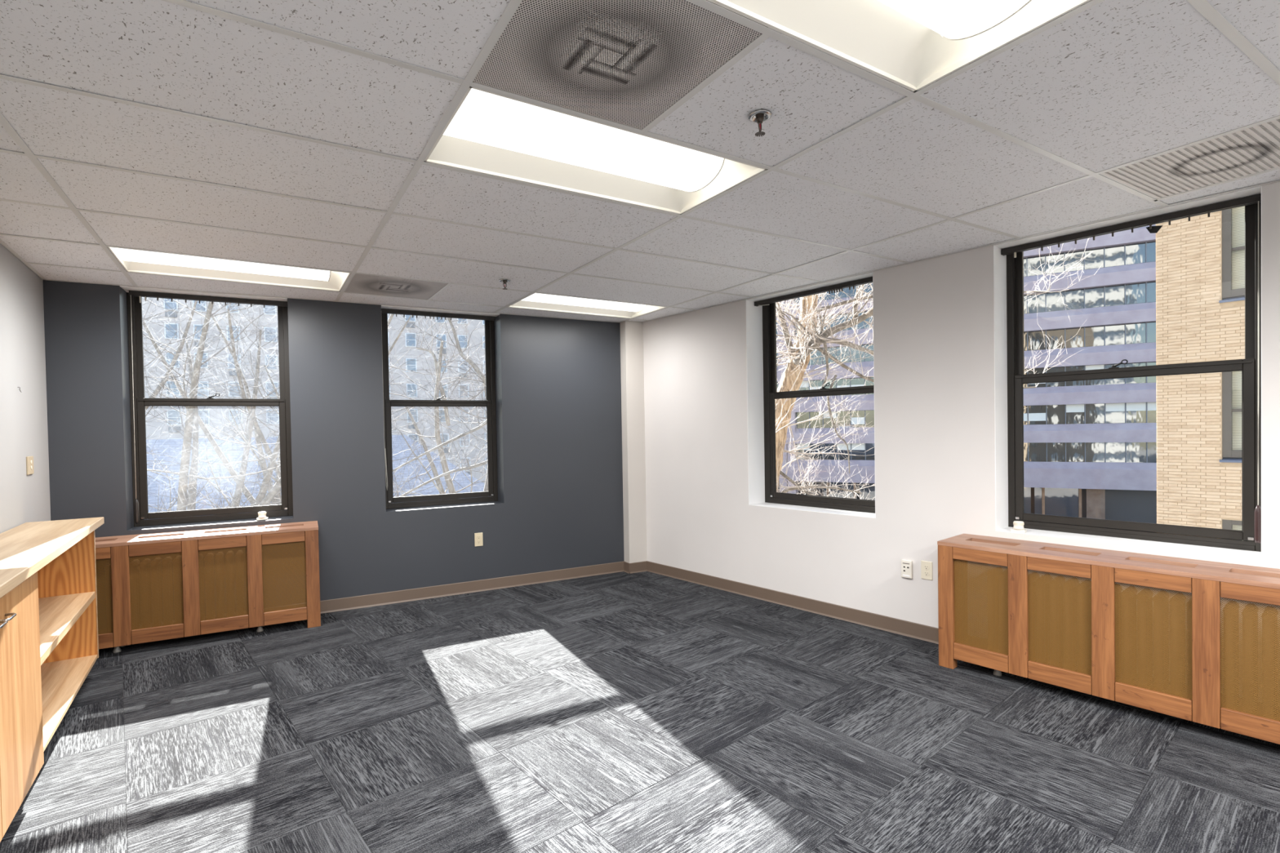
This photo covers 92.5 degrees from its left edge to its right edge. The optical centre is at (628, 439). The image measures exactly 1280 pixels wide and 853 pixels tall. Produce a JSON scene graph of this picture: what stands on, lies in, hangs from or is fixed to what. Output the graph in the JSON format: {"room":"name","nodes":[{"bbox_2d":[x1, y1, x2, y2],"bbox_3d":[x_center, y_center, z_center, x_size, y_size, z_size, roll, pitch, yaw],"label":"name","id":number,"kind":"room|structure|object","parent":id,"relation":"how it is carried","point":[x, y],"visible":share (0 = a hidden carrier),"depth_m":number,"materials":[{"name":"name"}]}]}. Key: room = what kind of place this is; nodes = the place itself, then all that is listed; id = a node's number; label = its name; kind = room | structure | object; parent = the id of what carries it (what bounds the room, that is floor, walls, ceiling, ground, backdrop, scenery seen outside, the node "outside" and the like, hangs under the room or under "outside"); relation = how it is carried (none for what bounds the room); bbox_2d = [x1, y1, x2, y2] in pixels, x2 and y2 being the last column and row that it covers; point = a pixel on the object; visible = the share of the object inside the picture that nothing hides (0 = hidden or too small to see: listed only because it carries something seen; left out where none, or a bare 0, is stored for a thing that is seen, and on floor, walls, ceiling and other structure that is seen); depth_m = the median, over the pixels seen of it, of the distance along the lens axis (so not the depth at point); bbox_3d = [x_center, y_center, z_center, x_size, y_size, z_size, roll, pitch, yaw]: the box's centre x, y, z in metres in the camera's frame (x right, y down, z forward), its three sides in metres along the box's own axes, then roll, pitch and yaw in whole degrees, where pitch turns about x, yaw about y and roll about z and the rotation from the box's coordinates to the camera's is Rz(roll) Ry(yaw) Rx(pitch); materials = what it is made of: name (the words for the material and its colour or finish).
{"room":"empty office room","nodes":[
{"label":"empty office room","id":0,"kind":"room"},
{"bbox_2d":[0,243,50,533],"bbox_3d":[-1.553,0.003,0.502,0.151,3.250,8.719,-2,1,-33],"label":"wall","id":1,"kind":"structure","parent":0,"point":[24,498],"depth_m":3.44,"materials":[{"name":"paint"}]},
{"bbox_2d":[26,456,34,475],"bbox_3d":[-3.454,0.149,3.537,0.012,0.104,0.120,-2,1,-33],"label":"switch plate","id":2,"kind":"object","parent":1,"relation":"attached to","point":[29,460],"visible":1,"depth_m":3.52,"materials":[{"name":"beige plastic"}]},
{"bbox_2d":[42,248,624,629],"bbox_3d":[-2.055,-0.061,4.962,5.300,3.250,0.260,-1,1,-28],"label":"wall","id":3,"kind":"structure","parent":0,"point":[559,504],"depth_m":4.83,"materials":[{"name":"paint"}]},
{"bbox_2d":[120,285,287,302],"bbox_3d":[-3.015,-1.066,4.407,0.977,0.063,0.188,-1,1,-28],"label":"window blind","id":4,"kind":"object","parent":3,"relation":"attached to","point":[126,289],"depth_m":4.35,"materials":[{"name":"paint"}]},
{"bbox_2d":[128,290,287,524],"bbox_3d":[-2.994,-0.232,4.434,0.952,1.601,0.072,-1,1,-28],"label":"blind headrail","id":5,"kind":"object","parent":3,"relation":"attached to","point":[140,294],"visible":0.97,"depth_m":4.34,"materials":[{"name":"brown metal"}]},
{"bbox_2d":[126,292,293,527],"bbox_3d":[-3.064,-0.250,4.541,0.982,1.702,0.089,-1,1,-28],"label":"window","id":6,"kind":"structure","parent":3,"relation":"in","point":[286,508],"depth_m":4.44,"materials":[{"name":"brown metal"}]},
{"bbox_2d":[256,511,267,520],"bbox_3d":[-2.712,0.564,4.535,0.072,0.061,0.060,-1,1,-28],"label":"dial","id":7,"kind":"object","parent":3,"relation":"attached to","point":[262,515],"visible":1,"depth_m":4.51,"materials":[{"name":"beige plastic"}]},
{"bbox_2d":[97,560,624,634],"bbox_3d":[-1.869,1.264,4.915,4.142,0.095,0.013,-1,1,-28],"label":"baseboard","id":8,"kind":"structure","parent":3,"relation":"attached to","point":[437,591],"depth_m":5.15,"materials":[{"name":"beige plastic"}]},
{"bbox_2d":[381,308,495,489],"bbox_3d":[-1.577,-0.333,5.183,0.946,1.473,0.071,-2,1,-28],"label":"blind headrail","id":9,"kind":"object","parent":3,"relation":"attached to","point":[403,313],"visible":0.88,"depth_m":5.13,"materials":[{"name":"brown metal"}]},
{"bbox_2d":[381,313,497,509],"bbox_3d":[-1.632,-0.287,5.298,0.961,1.702,0.089,-1,1,-28],"label":"window","id":10,"kind":"structure","parent":3,"relation":"in","point":[392,502],"depth_m":5.31,"materials":[{"name":"brown metal"}]},
{"bbox_2d":[381,305,499,316],"bbox_3d":[-1.582,-1.103,5.164,0.956,0.063,0.188,-1,1,-28],"label":"trim","id":11,"kind":"structure","parent":3,"relation":"attached to","point":[385,307],"depth_m":5.11,"materials":[{"name":"paint"}]},
{"bbox_2d":[474,532,483,546],"bbox_3d":[-1.278,0.853,5.228,0.070,0.114,0.009,-1,1,-28],"label":"wall outlet","id":12,"kind":"object","parent":3,"relation":"attached to","point":[478,540],"visible":1,"depth_m":5.22,"materials":[{"name":"beige plastic"}]},
{"bbox_2d":[619,320,647,563],"bbox_3d":[0.048,0.062,5.866,0.191,2.400,0.109,-1,1,-28],"label":"wall","id":13,"kind":"structure","parent":0,"point":[632,362],"depth_m":5.82,"materials":[{"name":"paint"}]},
{"bbox_2d":[623,561,629,573],"bbox_3d":[-0.022,1.217,5.837,0.013,0.095,0.109,-2,1,-28],"label":"baseboard","id":14,"kind":"structure","parent":13,"relation":"attached to","point":[626,565],"depth_m":5.83,"materials":[{"name":"beige plastic"}]},
{"bbox_2d":[629,560,647,573],"bbox_3d":[0.096,1.215,5.831,0.191,0.095,0.013,-1,1,-28],"label":"baseboard","id":15,"kind":"structure","parent":13,"relation":"attached to","point":[640,566],"depth_m":5.83,"materials":[{"name":"beige plastic"}]},
{"bbox_2d":[0,0,1279,322],"bbox_3d":[0.704,-1.349,1.868,5.490,0.570,8.117,-2,1,-31],"label":"ceiling","id":16,"kind":"structure","parent":0,"point":[292,133],"depth_m":2.21,"materials":[{"name":"white"}]},
{"bbox_2d":[106,246,351,291],"bbox_3d":[-2.420,-1.105,3.818,1.193,0.123,0.584,-2,1,-31],"label":"ceiling light","id":17,"kind":"object","parent":16,"relation":"attached to","point":[132,260],"visible":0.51,"depth_m":3.86,"materials":[{"name":"white plastic"}]},
{"bbox_2d":[344,273,447,299],"bbox_3d":[-1.638,-1.111,4.293,0.585,0.092,0.585,-2,1,-31],"label":"ceiling vent","id":18,"kind":"object","parent":16,"relation":"in","point":[360,283],"visible":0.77,"depth_m":4.30,"materials":[{"name":"black metal"}]},
{"bbox_2d":[498,278,511,289],"bbox_3d":[-0.834,-1.046,4.130,0.077,0.064,0.077,0,1,41],"label":"sprinkler head","id":19,"kind":"object","parent":16,"relation":"attached to","point":[504,281],"visible":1,"depth_m":4.12},
{"bbox_2d":[508,293,666,318],"bbox_3d":[-0.337,-1.162,5.084,1.193,0.123,0.584,-2,1,-31],"label":"ceiling light","id":20,"kind":"object","parent":16,"relation":"attached to","point":[538,301],"visible":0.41,"depth_m":5.16,"materials":[{"name":"white plastic"}]},
{"bbox_2d":[424,81,767,214],"bbox_3d":[-0.111,-1.121,2.368,1.193,0.123,0.584,-2,1,-31],"label":"ceiling light","id":21,"kind":"object","parent":16,"relation":"attached to","point":[489,133],"visible":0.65,"depth_m":2.37,"materials":[{"name":"white plastic"}]},
{"bbox_2d":[472,0,762,129],"bbox_3d":[-0.055,-1.096,1.689,0.585,0.092,0.585,-2,1,-31],"label":"ceiling vent","id":22,"kind":"object","parent":16,"relation":"in","point":[626,62],"visible":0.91,"depth_m":1.70,"materials":[{"name":"black metal"}]},
{"bbox_2d":[747,109,771,136],"bbox_3d":[0.431,-1.034,2.010,0.077,0.064,0.077,0,1,30],"label":"sprinkler head","id":23,"kind":"object","parent":16,"relation":"attached to","point":[759,116],"visible":1,"depth_m":2.00},
{"bbox_2d":[707,0,1090,92],"bbox_3d":[0.522,-1.115,1.326,1.193,0.123,0.584,-2,1,-31],"label":"ceiling light","id":24,"kind":"object","parent":16,"relation":"attached to","point":[912,45],"visible":1,"depth_m":1.63,"materials":[{"name":"white plastic"}]},
{"bbox_2d":[1099,118,1279,199],"bbox_3d":[2.345,-1.129,2.435,0.585,0.050,0.585,-2,1,-31],"label":"ceiling vent","id":25,"kind":"object","parent":16,"relation":"in","point":[1254,149],"visible":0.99,"depth_m":2.46,"materials":[{"name":"white metal"}]},
{"bbox_2d":[0,571,1279,852],"bbox_3d":[0.756,1.440,1.909,5.489,0.250,8.129,-2,1,-31],"label":"floor","id":26,"kind":"structure","parent":0,"point":[644,712],"depth_m":2.62,"materials":[{"name":"grey carpet"}]},
{"bbox_2d":[0,530,98,841],"bbox_3d":[-2.410,0.932,2.313,0.351,0.855,2.750,-2,1,-33],"label":"base cabinet","id":27,"kind":"object","parent":26,"relation":"on","point":[49,642],"visible":0.73,"depth_m":2.37,"materials":[{"name":"brown wood"}]},
{"bbox_2d":[0,516,104,598],"bbox_3d":[-2.441,0.484,2.323,0.336,0.040,2.845,-2,1,-33],"label":"countertop","id":28,"kind":"structure","parent":27,"relation":"on","point":[25,548],"depth_m":2.71,"materials":[{"name":"brown wood"}]},
{"bbox_2d":[38,591,95,665],"bbox_3d":[-2.814,0.895,2.882,0.289,0.038,1.314,-2,1,-33],"label":"shelf","id":29,"kind":"object","parent":27,"relation":"attached to","point":[59,611],"depth_m":3.08,"materials":[{"name":"brown wood"}]},
{"bbox_2d":[104,550,264,653],"bbox_3d":[-2.954,1.064,4.121,0.854,0.560,0.162,-1,1,-28],"label":"radiator","id":30,"kind":"object","parent":26,"relation":"on","point":[117,650],"visible":0.18,"depth_m":4.05,"materials":[{"name":"brown metal"}]},
{"bbox_2d":[95,520,320,648],"bbox_3d":[-2.929,0.989,4.158,1.479,0.708,0.354,-1,1,-28],"label":"radiator cover","id":31,"kind":"object","parent":26,"relation":"on","point":[120,548],"visible":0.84,"depth_m":4.05,"materials":[{"name":"brown wood"}]},
{"bbox_2d":[937,533,1279,744],"bbox_3d":[2.468,0.919,2.850,0.356,0.702,1.848,-2,1,-40],"label":"radiator cover","id":32,"kind":"object","parent":26,"relation":"on","point":[1208,582],"visible":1,"depth_m":2.84,"materials":[{"name":"brown wood"}]},
{"bbox_2d":[986,566,1278,719],"bbox_3d":[2.479,0.990,2.808,0.162,0.560,1.492,-2,1,-40],"label":"radiator","id":33,"kind":"object","parent":26,"relation":"on","point":[996,673],"visible":0.12,"depth_m":2.86,"materials":[{"name":"brown metal"}]},
{"bbox_2d":[643,182,1279,705],"bbox_3d":[2.740,-0.112,2.969,0.260,3.250,8.515,-2,1,-40],"label":"wall","id":34,"kind":"structure","parent":0,"point":[934,317],"depth_m":4.02,"materials":[{"name":"white paint"}]},
{"bbox_2d":[746,271,872,302],"bbox_3d":[1.350,-1.145,4.537,0.188,0.063,1.066,-2,1,-40],"label":"trim","id":35,"kind":"structure","parent":34,"relation":"attached to","point":[869,274],"depth_m":4.46,"materials":[{"name":"paint"}]},
{"bbox_2d":[746,271,875,518],"bbox_3d":[1.392,-0.329,4.574,0.260,1.703,1.072,-2,1,-40],"label":"trim","id":36,"kind":"structure","parent":34,"relation":"attached to","point":[754,348],"depth_m":4.95,"materials":[{"name":"paint"}]},
{"bbox_2d":[754,276,872,306],"bbox_3d":[1.369,-1.084,4.555,0.041,0.053,1.062,-2,1,-40],"label":"blind headrail","id":37,"kind":"object","parent":34,"relation":"attached to","point":[865,281],"visible":0.88,"depth_m":4.50,"materials":[{"name":"brown metal"}]},
{"bbox_2d":[762,302,875,513],"bbox_3d":[1.481,-0.331,4.648,0.090,1.702,1.071,-2,1,-40],"label":"window","id":38,"kind":"structure","parent":34,"relation":"in","point":[771,393],"depth_m":4.98,"materials":[{"name":"brown metal"}]},
{"bbox_2d":[901,559,912,578],"bbox_3d":[1.784,0.830,3.928,0.022,0.114,0.068,-2,1,-40],"label":"data plate","id":39,"kind":"object","parent":34,"relation":"attached to","point":[906,565],"visible":1,"depth_m":3.92,"materials":[{"name":"beige plastic"}]},
{"bbox_2d":[920,560,932,580],"bbox_3d":[1.867,0.820,3.839,0.009,0.114,0.070,-2,1,-40],"label":"wall outlet","id":40,"kind":"object","parent":34,"relation":"attached to","point":[926,566],"visible":1,"depth_m":3.84,"materials":[{"name":"beige plastic"}]},
{"bbox_2d":[923,564,928,569],"bbox_3d":[1.865,0.801,3.837,0.002,0.028,0.034,-2,1,-40],"label":"receptacle","id":41,"kind":"object","parent":40,"relation":"attached to","point":[925,566],"depth_m":3.84,"materials":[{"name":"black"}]},
{"bbox_2d":[924,571,928,576],"bbox_3d":[1.865,0.840,3.837,0.002,0.028,0.034,-2,1,-40],"label":"receptacle","id":42,"kind":"object","parent":40,"relation":"attached to","point":[926,573],"depth_m":3.84,"materials":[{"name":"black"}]},
{"bbox_2d":[647,560,1279,720],"bbox_3d":[2.685,1.218,2.872,0.013,0.095,7.833,-2,1,-40],"label":"baseboard","id":43,"kind":"structure","parent":34,"relation":"attached to","point":[915,630],"depth_m":4.46,"materials":[{"name":"beige plastic"}]},
{"bbox_2d":[993,186,1262,559],"bbox_3d":[2.546,-0.326,3.193,0.260,1.703,1.072,-2,1,-40],"label":"trim","id":44,"kind":"structure","parent":34,"relation":"attached to","point":[999,260],"depth_m":3.54,"materials":[{"name":"paint"}]},
{"bbox_2d":[1010,520,1026,533],"bbox_3d":[2.212,0.493,3.475,0.072,0.061,0.060,0,1,44],"label":"dial","id":45,"kind":"object","parent":44,"relation":"on","point":[1018,525],"visible":1,"depth_m":3.46,"materials":[{"name":"beige plastic"}]},
{"bbox_2d":[994,186,1261,248],"bbox_3d":[2.504,-1.142,3.157,0.188,0.063,1.066,-2,1,-40],"label":"trim","id":46,"kind":"structure","parent":34,"relation":"attached to","point":[1255,190],"depth_m":3.05,"materials":[{"name":"paint"}]},
{"bbox_2d":[1000,194,1261,542],"bbox_3d":[2.529,-0.320,3.179,0.063,1.576,1.060,-2,1,-40],"label":"blind headrail","id":47,"kind":"object","parent":34,"relation":"attached to","point":[1254,199],"visible":0.91,"depth_m":3.01,"materials":[{"name":"brown metal"}]},
{"bbox_2d":[1006,202,1261,551],"bbox_3d":[2.623,-0.329,3.258,0.089,1.702,1.071,-2,1,-40],"label":"window","id":48,"kind":"structure","parent":34,"relation":"in","point":[1016,378],"depth_m":3.12,"materials":[{"name":"brown metal"}]},
{"label":"outside","id":49,"kind":"structure","parent":0,"visible":0},
{"bbox_3d":[-5.932,9.680,57.052,350.000,0.300,340.000,-2,1,-31],"label":"ground","id":50,"kind":"structure","parent":49,"visible":0},
{"bbox_2d":[142,297,243,510],"bbox_3d":[-11.899,2.627,11.239,8.404,15.535,10.313,-2,1,-29],"label":"bare tree","id":51,"kind":"object","parent":50,"relation":"on","point":[174,361],"visible":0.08,"depth_m":13.48,"materials":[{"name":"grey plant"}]},
{"bbox_2d":[142,302,439,511],"bbox_3d":[-9.020,2.388,16.408,7.362,15.742,9.119,-1,1,-4],"label":"bare tree","id":52,"kind":"object","parent":50,"relation":"on","point":[259,439],"visible":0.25,"depth_m":15.37,"materials":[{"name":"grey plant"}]},
{"bbox_2d":[142,298,458,518],"bbox_3d":[-8.377,2.679,11.392,9.492,15.307,10.416,-1,1,12],"label":"bare tree","id":53,"kind":"object","parent":50,"relation":"on","point":[184,500],"visible":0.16,"depth_m":11.47,"materials":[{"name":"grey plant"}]},
{"bbox_2d":[144,435,484,519],"bbox_3d":[-13.275,4.717,22.909,22.200,11.000,14.200,-2,1,-35],"label":"house","id":54,"kind":"structure","parent":50,"relation":"on","point":[212,456],"depth_m":21.13,"materials":[{"name":"brick"}]},
{"bbox_2d":[142,297,488,483],"bbox_3d":[-45.503,-9.090,75.804,64.000,38.000,18.200,-1,1,-22],"label":"apartment building","id":55,"kind":"structure","parent":50,"relation":"on","point":[401,345],"depth_m":68.29,"materials":[{"name":"brick"}]},
{"bbox_2d":[213,314,488,500],"bbox_3d":[-3.419,2.919,12.448,9.621,14.620,8.528,0,1,40],"label":"bare tree","id":56,"kind":"object","parent":50,"relation":"on","point":[438,365],"visible":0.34,"depth_m":10.89,"materials":[{"name":"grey plant"}]},
{"bbox_2d":[774,237,1102,506],"bbox_3d":[3.977,1.629,10.989,7.078,16.976,4.834,-1,1,22],"label":"street tree","id":57,"kind":"object","parent":50,"relation":"on","point":[807,340],"visible":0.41,"depth_m":10.72,"materials":[{"name":"brown plant"}]},
{"bbox_2d":[776,224,1235,533],"bbox_3d":[31.944,-9.056,72.187,62.000,35.340,16.000,0,1,30],"label":"office building","id":58,"kind":"structure","parent":50,"relation":"on","point":[1090,446],"depth_m":57.83,"materials":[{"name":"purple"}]},
{"bbox_2d":[797,443,809,449],"bbox_3d":[20.143,0.824,70.635,1.400,0.750,0.020,0,1,30],"label":"blind","id":59,"kind":"object","parent":58,"relation":"hanging from","point":[805,446],"depth_m":70.57,"materials":[{"name":"grey"}]},
{"bbox_2d":[800,380,808,387],"bbox_3d":[20.017,-6.374,70.516,1.400,0.750,0.020,0,1,30],"label":"blind","id":60,"kind":"object","parent":58,"relation":"hanging from","point":[803,382],"depth_m":70.36,"materials":[{"name":"grey"}]},
{"bbox_2d":[809,386,822,389],"bbox_3d":[21.333,-5.635,69.785,1.400,0.750,0.020,0,1,30],"label":"blind","id":61,"kind":"object","parent":58,"relation":"hanging from","point":[819,387],"depth_m":69.79,"materials":[{"name":"grey"}]},
{"bbox_2d":[823,411,835,417],"bbox_3d":[22.686,-2.796,69.089,1.400,0.750,0.020,0,1,30],"label":"blind","id":62,"kind":"object","parent":58,"relation":"hanging from","point":[834,415],"depth_m":69.12,"materials":[{"name":"grey"}]},
{"bbox_2d":[836,385,849,387],"bbox_3d":[23.939,-5.656,68.299,1.400,0.750,0.020,0,1,30],"label":"blind","id":63,"kind":"object","parent":58,"relation":"hanging from","point":[837,386],"depth_m":68.31,"materials":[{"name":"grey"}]},
{"bbox_2d":[837,443,850,449],"bbox_3d":[24.051,0.792,68.404,1.400,0.750,0.020,0,1,30],"label":"blind","id":64,"kind":"object","parent":58,"relation":"hanging from","point":[842,446],"depth_m":68.41,"materials":[{"name":"grey"}]},
{"bbox_2d":[850,384,864,386],"bbox_3d":[25.241,-5.667,67.555,1.400,0.750,0.020,0,1,30],"label":"blind","id":65,"kind":"object","parent":58,"relation":"hanging from","point":[851,385],"depth_m":67.61,"materials":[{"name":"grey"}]},
{"bbox_2d":[851,417,864,424],"bbox_3d":[25.304,-2.068,67.614,1.400,0.750,0.020,0,1,30],"label":"blind","id":66,"kind":"object","parent":58,"relation":"hanging from","point":[854,420],"depth_m":67.61,"materials":[{"name":"grey"}]},
{"bbox_2d":[851,443,865,449],"bbox_3d":[25.354,0.781,67.661,1.400,0.750,0.020,0,1,30],"label":"blind","id":67,"kind":"object","parent":58,"relation":"hanging from","point":[863,445],"depth_m":67.65,"materials":[{"name":"grey"}]},
{"bbox_2d":[1023,413,1027,421],"bbox_3d":[38.332,-2.174,60.181,1.400,0.750,0.020,0,1,30],"label":"blind","id":68,"kind":"object","parent":58,"relation":"hanging from","point":[1025,415],"depth_m":59.89,"materials":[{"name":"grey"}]},
{"bbox_2d":[1028,413,1045,421],"bbox_3d":[39.635,-2.184,59.437,1.400,0.750,0.020,0,1,30],"label":"blind","id":69,"kind":"object","parent":58,"relation":"hanging from","point":[1032,416],"depth_m":59.44,"materials":[{"name":"grey"}]},
{"bbox_2d":[1066,404,1084,412],"bbox_3d":[42.228,-2.955,57.938,1.400,0.750,0.020,0,1,30],"label":"blind","id":70,"kind":"object","parent":58,"relation":"hanging from","point":[1069,407],"depth_m":57.92,"materials":[{"name":"grey"}]},
{"bbox_2d":[1085,364,1104,369],"bbox_3d":[43.468,-6.565,57.136,1.400,0.750,0.020,0,1,30],"label":"blind","id":71,"kind":"object","parent":58,"relation":"hanging from","point":[1091,366],"depth_m":57.12,"materials":[{"name":"grey"}]},
{"bbox_2d":[1105,403,1124,411],"bbox_3d":[44.833,-2.977,56.452,1.400,0.750,0.020,0,1,30],"label":"blind","id":72,"kind":"object","parent":58,"relation":"hanging from","point":[1108,406],"depth_m":56.45,"materials":[{"name":"grey"}]},
{"bbox_2d":[1126,402,1146,411],"bbox_3d":[46.136,-2.987,55.708,1.400,0.750,0.020,0,1,30],"label":"blind","id":73,"kind":"object","parent":58,"relation":"hanging from","point":[1131,406],"depth_m":55.70,"materials":[{"name":"grey"}]},
{"bbox_2d":[1146,401,1156,410],"bbox_3d":[47.439,-2.998,54.965,1.400,0.750,0.020,0,1,30],"label":"blind","id":74,"kind":"object","parent":58,"relation":"hanging from","point":[1150,406],"depth_m":55.16,"materials":[{"name":"grey"}]},
{"bbox_2d":[1155,205,1244,540],"bbox_3d":[19.818,-4.369,10.991,9.050,29.600,14.441,-2,1,-40],"label":"brick building","id":75,"kind":"structure","parent":50,"relation":"on","point":[1200,261],"depth_m":13.13,"materials":[{"name":"beige brick"}]},
{"bbox_2d":[1231,371,1241,450],"bbox_3d":[13.018,-0.670,12.605,0.010,1.890,0.890,-2,1,-40],"label":"blind","id":76,"kind":"object","parent":75,"relation":"hanging from","point":[1236,375],"depth_m":12.88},
{"bbox_2d":[1232,524,1243,540],"bbox_3d":[13.076,2.679,12.660,0.010,1.890,0.890,-2,1,-40],"label":"blind","id":77,"kind":"object","parent":75,"relation":"hanging from","point":[1237,527],"depth_m":12.92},
{"bbox_2d":[1231,205,1244,289],"bbox_3d":[12.959,-4.019,12.550,0.010,1.890,0.890,-2,1,-40],"label":"blind","id":78,"kind":"object","parent":75,"relation":"hanging from","point":[1237,213],"depth_m":12.80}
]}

